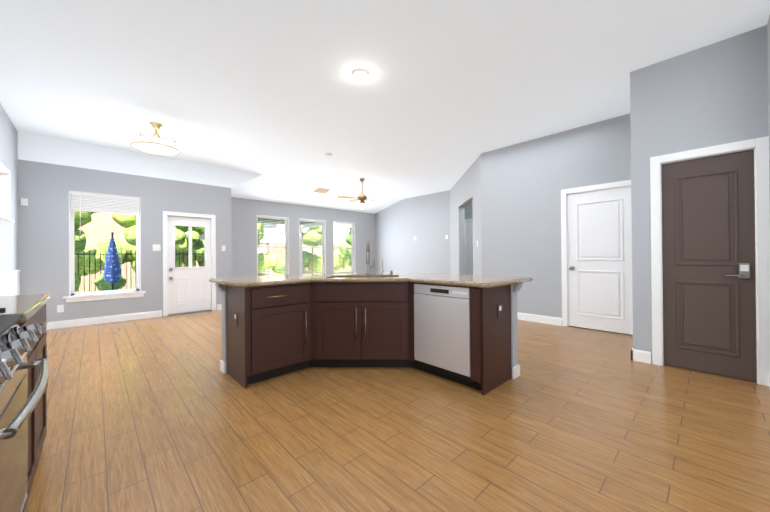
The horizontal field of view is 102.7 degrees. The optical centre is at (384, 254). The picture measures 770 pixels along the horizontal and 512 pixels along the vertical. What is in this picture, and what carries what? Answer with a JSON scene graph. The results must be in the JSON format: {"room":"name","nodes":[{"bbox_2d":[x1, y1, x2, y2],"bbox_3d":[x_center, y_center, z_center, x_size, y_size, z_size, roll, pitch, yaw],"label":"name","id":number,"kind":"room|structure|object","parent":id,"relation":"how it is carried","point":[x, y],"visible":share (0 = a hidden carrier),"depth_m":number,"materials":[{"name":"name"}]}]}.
{"room":"kitchen","nodes":[
{"label":"kitchen","id":0,"kind":"room"},
{"bbox_2d":[0,103,17,272],"bbox_3d":[-1.776,-0.381,0.546,0.150,3.050,11.470,0,0,-43],"label":"wall","id":1,"kind":"structure","parent":0,"point":[8,229],"depth_m":4.24,"materials":[{"name":"grey paint"}]},
{"bbox_2d":[0,162,14,222],"bbox_3d":[-4.887,-0.794,3.864,0.180,0.690,1.060,0,0,-43],"label":"window","id":2,"kind":"structure","parent":1,"relation":"in","point":[5,207],"depth_m":4.20,"materials":[{"name":"white"}]},
{"bbox_2d":[0,270,20,295],"bbox_3d":[-4.018,0.641,3.059,0.030,0.850,4.420,0,0,-43],"label":"trim","id":3,"kind":"structure","parent":1,"relation":"attached to","point":[9,283],"depth_m":4.13,"materials":[{"name":"white"}]},
{"bbox_2d":[18,132,231,321],"bbox_3d":[-4.561,-0.340,5.699,3.170,3.050,0.150,0,0,-43],"label":"wall","id":4,"kind":"structure","parent":0,"point":[52,172],"depth_m":5.28,"materials":[{"name":"grey paint"}]},
{"bbox_2d":[21,198,27,205],"bbox_3d":[-5.503,-0.796,4.699,0.070,0.110,0.020,0,0,-43],"label":"sensor","id":5,"kind":"object","parent":4,"relation":"attached to","point":[24,202],"visible":1,"depth_m":4.69,"materials":[{"name":"white plastic"}]},
{"bbox_2d":[57,305,63,312],"bbox_3d":[-5.221,0.873,4.954,0.075,0.118,0.008,0,0,-43],"label":"outlet","id":6,"kind":"object","parent":4,"relation":"attached to","point":[60,308],"visible":1,"depth_m":4.95,"materials":[{"name":"white plastic"}]},
{"bbox_2d":[46,310,161,329],"bbox_3d":[-4.880,1.128,5.267,1.745,0.117,0.016,0,0,-43],"label":"baseboard","id":7,"kind":"structure","parent":4,"relation":"attached to","point":[133,316],"depth_m":5.28,"materials":[{"name":"white wood"}]},
{"bbox_2d":[63,191,145,302],"bbox_3d":[-4.860,-0.131,5.383,1.060,1.825,0.195,0,0,-43],"label":"nook window","id":8,"kind":"structure","parent":4,"relation":"in","point":[94,202],"depth_m":5.32,"materials":[{"name":"white"}]},
{"bbox_2d":[153,244,160,250],"bbox_3d":[-4.315,-0.126,5.819,0.120,0.118,0.008,0,0,-43],"label":"light switch","id":9,"kind":"object","parent":4,"relation":"attached to","point":[156,247],"visible":1,"depth_m":5.82,"materials":[{"name":"white plastic"}]},
{"bbox_2d":[167,216,211,315],"bbox_3d":[-3.941,0.217,6.229,0.795,1.930,0.161,0,0,-43],"label":"back door","id":10,"kind":"structure","parent":4,"relation":"in","point":[189,289],"depth_m":6.23,"materials":[{"name":"white wood"}]},
{"bbox_2d":[163,211,215,315],"bbox_3d":[-3.959,0.178,6.247,0.915,2.010,0.170,0,0,-43],"label":"door frame","id":11,"kind":"structure","parent":4,"relation":"attached to","point":[165,261],"depth_m":6.12,"materials":[{"name":"white wood"}]},
{"bbox_2d":[217,304,221,309],"bbox_3d":[-3.443,1.122,6.623,0.316,0.117,0.016,0,0,-43],"label":"baseboard","id":12,"kind":"structure","parent":4,"relation":"attached to","point":[219,306],"depth_m":6.54,"materials":[{"name":"white"}]},
{"bbox_2d":[204,227,204,265],"bbox_3d":[-4.022,-0.338,7.328,0.150,3.050,1.480,0,0,-43],"label":"wall","id":13,"kind":"structure","parent":0,"point":[204,246],"depth_m":7.80,"materials":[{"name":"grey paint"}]},
{"bbox_2d":[231,197,374,276],"bbox_3d":[-2.369,-0.342,9.802,5.650,3.050,0.150,0,0,-43],"label":"wall","id":14,"kind":"structure","parent":0,"point":[245,213],"depth_m":9.29,"materials":[{"name":"grey paint"}]},
{"bbox_2d":[257,215,288,275],"bbox_3d":[-3.254,-0.163,8.934,1.090,1.880,0.195,0,0,-43],"label":"living room window","id":15,"kind":"structure","parent":14,"relation":"in","point":[286,242],"depth_m":9.02,"materials":[{"name":"white"}]},
{"bbox_2d":[299,218,325,273],"bbox_3d":[-2.319,-0.167,9.816,1.080,1.880,0.195,0,0,-43],"label":"living room window","id":16,"kind":"structure","parent":14,"relation":"in","point":[323,247],"depth_m":10.00,"materials":[{"name":"white"}]},
{"bbox_2d":[333,221,355,273],"bbox_3d":[-1.424,-0.171,10.660,1.060,1.880,0.195,0,0,-43],"label":"living room window","id":17,"kind":"structure","parent":14,"relation":"in","point":[352,234],"depth_m":10.77,"materials":[{"name":"white"}]},
{"bbox_2d":[0,0,769,213],"bbox_3d":[1.438,-1.732,4.645,10.560,0.470,13.000,0,0,-43],"label":"ceiling","id":18,"kind":"structure","parent":0,"point":[270,100],"depth_m":3.29,"materials":[{"name":"white paint"}]},
{"bbox_2d":[130,122,179,155],"bbox_3d":[-3.297,-1.694,4.440,0.582,0.372,0.582,0,0,-43],"label":"light","id":19,"kind":"object","parent":18,"relation":"hanging from","point":[156,145],"visible":1,"depth_m":4.37,"materials":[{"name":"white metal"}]},
{"bbox_2d":[313,188,329,193],"bbox_3d":[-1.784,-1.794,8.686,0.400,0.071,0.300,0,0,-43],"label":"ceiling vent","id":20,"kind":"object","parent":18,"relation":"in","point":[320,190],"visible":1,"depth_m":8.68,"materials":[{"name":"beige metal"}]},
{"bbox_2d":[337,178,377,211],"bbox_3d":[-0.581,-1.481,7.749,1.206,0.824,1.191,0,0,-43],"label":"room ceiling fan","id":21,"kind":"object","parent":18,"relation":"hanging from","point":[362,197],"visible":1,"depth_m":7.66,"materials":[{"name":"brown metal"}]},
{"bbox_2d":[351,68,368,79],"bbox_3d":[-0.259,-1.894,3.252,0.190,0.030,0.190,0,0,-43],"label":"ceiling light","id":22,"kind":"object","parent":18,"relation":"attached to","point":[359,73],"visible":0.96,"depth_m":3.22,"materials":[{"name":"white glass"}]},
{"bbox_2d":[28,310,769,511],"bbox_3d":[1.160,1.155,4.487,11.200,0.040,13.200,0,0,-43],"label":"floor","id":23,"kind":"structure","parent":0,"point":[161,414],"depth_m":1.95,"materials":[{"name":"brown wood"}]},
{"bbox_2d":[0,308,48,511],"bbox_3d":[-1.301,0.663,0.700,0.717,0.955,0.770,0,0,-43],"label":"range","id":24,"kind":"object","parent":23,"relation":"on","point":[17,407],"visible":1,"depth_m":0.94,"materials":[{"name":"silver metal"}]},
{"bbox_2d":[0,293,49,498],"bbox_3d":[-0.774,0.444,0.085,0.667,1.380,4.238,0,0,-43],"label":"kitchen cabinet","id":25,"kind":"object","parent":23,"relation":"on","point":[31,308],"depth_m":1.46,"materials":[{"name":"brown"}]},
{"bbox_2d":[213,281,524,395],"bbox_3d":[-0.194,0.708,2.935,2.024,0.865,2.174,0,0,-43],"label":"kitchen island","id":26,"kind":"object","parent":23,"relation":"on","point":[461,328],"depth_m":2.82,"materials":[{"name":"brown wood"}]},
{"bbox_2d":[209,269,532,308],"bbox_3d":[-0.193,0.256,3.089,2.210,0.040,2.359,0,0,-43],"label":"island countertop","id":27,"kind":"structure","parent":26,"relation":"on","point":[368,288],"depth_m":3.02,"materials":[{"name":"beige stone"}]},
{"bbox_2d":[366,241,392,274],"bbox_3d":[-0.112,0.041,3.526,0.346,0.390,0.229,0,0,-43],"label":"faucet","id":28,"kind":"object","parent":27,"relation":"on","point":[369,266],"depth_m":3.55,"materials":[{"name":"grey metal"}]},
{"bbox_2d":[375,190,472,273],"bbox_3d":[1.982,-0.379,9.197,0.150,3.050,6.700,0,0,-43],"label":"wall","id":29,"kind":"structure","parent":0,"point":[424,220],"depth_m":10.10,"materials":[{"name":"grey paint"}]},
{"bbox_2d":[465,219,472,273],"bbox_3d":[2.606,0.071,8.523,0.170,2.135,0.940,0,0,-43],"label":"door frame","id":30,"kind":"structure","parent":29,"relation":"attached to","point":[468,220],"depth_m":8.76,"materials":[{"name":"white wood"}]},
{"bbox_2d":[466,222,472,274],"bbox_3d":[2.556,0.108,8.476,0.124,2.038,0.770,0,0,-43],"label":"hall door","id":31,"kind":"structure","parent":29,"relation":"in","point":[469,248],"depth_m":8.69,"materials":[{"name":"white"}]},
{"bbox_2d":[450,155,481,274],"bbox_3d":[1.969,-0.385,7.512,0.150,3.050,3.355,0,0,2],"label":"wall","id":32,"kind":"structure","parent":0,"point":[465,190],"depth_m":7.48,"materials":[{"name":"grey paint"}]},
{"bbox_2d":[481,113,630,317],"bbox_3d":[2.716,-0.401,5.024,0.150,3.050,2.420,0,0,-43],"label":"wall","id":33,"kind":"structure","parent":0,"point":[523,184],"depth_m":5.09,"materials":[{"name":"grey paint"}]},
{"bbox_2d":[517,312,561,325],"bbox_3d":[2.312,1.070,5.338,0.016,0.117,1.366,0,0,-43],"label":"baseboard","id":34,"kind":"structure","parent":33,"relation":"attached to","point":[520,316],"depth_m":5.08,"materials":[{"name":"white wood"}]},
{"bbox_2d":[561,180,630,326],"bbox_3d":[3.165,0.052,4.535,0.170,2.135,0.980,0,0,-43],"label":"door frame","id":35,"kind":"structure","parent":33,"relation":"attached to","point":[564,240],"depth_m":4.79,"materials":[{"name":"white wood"}]},
{"bbox_2d":[567,186,632,334],"bbox_3d":[3.115,0.088,4.488,0.124,2.038,0.814,0,0,-43],"label":"interior door","id":36,"kind":"structure","parent":33,"relation":"in","point":[600,260],"depth_m":4.48,"materials":[{"name":"white wood"}]},
{"bbox_2d":[630,66,651,363],"bbox_3d":[3.157,-0.409,3.674,1.360,3.050,0.150,0,0,-43],"label":"wall","id":37,"kind":"structure","parent":0,"point":[640,202],"depth_m":3.21,"materials":[{"name":"grey paint"}]},
{"bbox_2d":[631,348,643,360],"bbox_3d":[3.059,1.058,3.664,1.226,0.117,0.036,0,0,-43],"label":"baseboard","id":38,"kind":"structure","parent":37,"relation":"attached to","point":[635,354],"depth_m":3.23,"materials":[{"name":"white"}]},
{"bbox_2d":[649,25,767,330],"bbox_3d":[3.031,-0.411,2.926,0.150,3.050,0.765,0,0,-43],"label":"wall","id":39,"kind":"structure","parent":0,"point":[714,94],"depth_m":2.84,"materials":[{"name":"grey paint"}]},
{"bbox_2d":[662,150,755,380],"bbox_3d":[2.987,0.098,2.870,0.114,2.008,0.594,0,0,-43],"label":"entry door","id":40,"kind":"structure","parent":39,"relation":"in","point":[709,303],"depth_m":2.85,"materials":[{"name":"brown wood"}]},
{"bbox_2d":[650,136,769,385],"bbox_3d":[3.031,0.061,2.913,0.170,2.105,0.765,0,0,-43],"label":"door frame","id":41,"kind":"structure","parent":39,"relation":"attached to","point":[759,146],"depth_m":2.65,"materials":[{"name":"white wood"}]},
{"bbox_2d":[767,15,769,195],"bbox_3d":[4.461,-0.429,1.147,0.510,3.050,3.785,0,0,-43],"label":"wall","id":42,"kind":"structure","parent":0,"point":[768,43],"depth_m":2.56,"materials":[{"name":"grey paint"}]},
{"label":"outside","id":43,"kind":"structure","parent":0,"visible":0},
{"bbox_3d":[-10.624,1.350,18.437,38.000,0.105,26.730,0,0,-43],"label":"ground","id":44,"kind":"structure","parent":43,"visible":0},
{"bbox_2d":[74,211,135,291],"label":"garden plants","id":45,"kind":"object","parent":44,"relation":"on","point":[128,241],"depth_m":8.74,"materials":[{"name":"green plant"}]},
{"bbox_2d":[103,232,121,289],"bbox_3d":[-6.413,0.351,7.250,0.400,1.750,0.400,0,0,-43],"label":"patio umbrella","id":46,"kind":"object","parent":44,"relation":"on","point":[112,274],"visible":0.88,"depth_m":7.19,"materials":[{"name":"blue fabric"}]},
{"bbox_2d":[74,250,203,291],"bbox_3d":[-9.356,0.568,8.047,9.610,1.370,0.024,0,0,-43],"label":"iron fence","id":47,"kind":"object","parent":44,"relation":"on","point":[126,254],"visible":0.12,"depth_m":9.33,"materials":[{"name":"black"}]},
{"bbox_2d":[175,226,203,266],"label":"garden plants","id":48,"kind":"object","parent":44,"relation":"on","point":[181,239],"depth_m":9.74,"materials":[{"name":"green plant"}]},
{"bbox_2d":[76,236,351,291],"bbox_3d":[-6.424,0.207,14.033,34.073,2.150,0.240,0,0,-43],"label":"fence","id":49,"kind":"object","parent":44,"relation":"on","point":[91,243],"visible":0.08,"depth_m":11.43,"materials":[{"name":"beige wood"}]},
{"bbox_2d":[78,212,350,282],"bbox_3d":[-12.193,-2.996,20.808,30.200,8.600,9.600,0,0,-43],"label":"house","id":50,"kind":"structure","parent":44,"relation":"on","point":[101,225],"depth_m":14.35,"materials":[{"name":"beige brick"}]},
{"bbox_2d":[257,223,284,273],"label":"garden plants","id":51,"kind":"object","parent":44,"relation":"on","point":[263,259],"depth_m":13.57,"materials":[{"name":"green plant"}]},
{"bbox_2d":[257,218,321,273],"bbox_3d":[-3.525,0.035,10.322,2.600,2.360,1.900,0,0,-43],"label":"pergola","id":52,"kind":"object","parent":44,"relation":"on","point":[313,224],"visible":0.19,"depth_m":10.98,"materials":[{"name":"white wood"}]},
{"bbox_2d":[302,226,321,273],"label":"garden plants","id":53,"kind":"object","parent":44,"relation":"on","point":[314,261],"depth_m":13.79,"materials":[{"name":"green plant"}]},
{"bbox_2d":[334,227,351,270],"label":"garden plants","id":54,"kind":"object","parent":44,"relation":"on","point":[337,260],"depth_m":16.05,"materials":[{"name":"green plant"}]}
]}

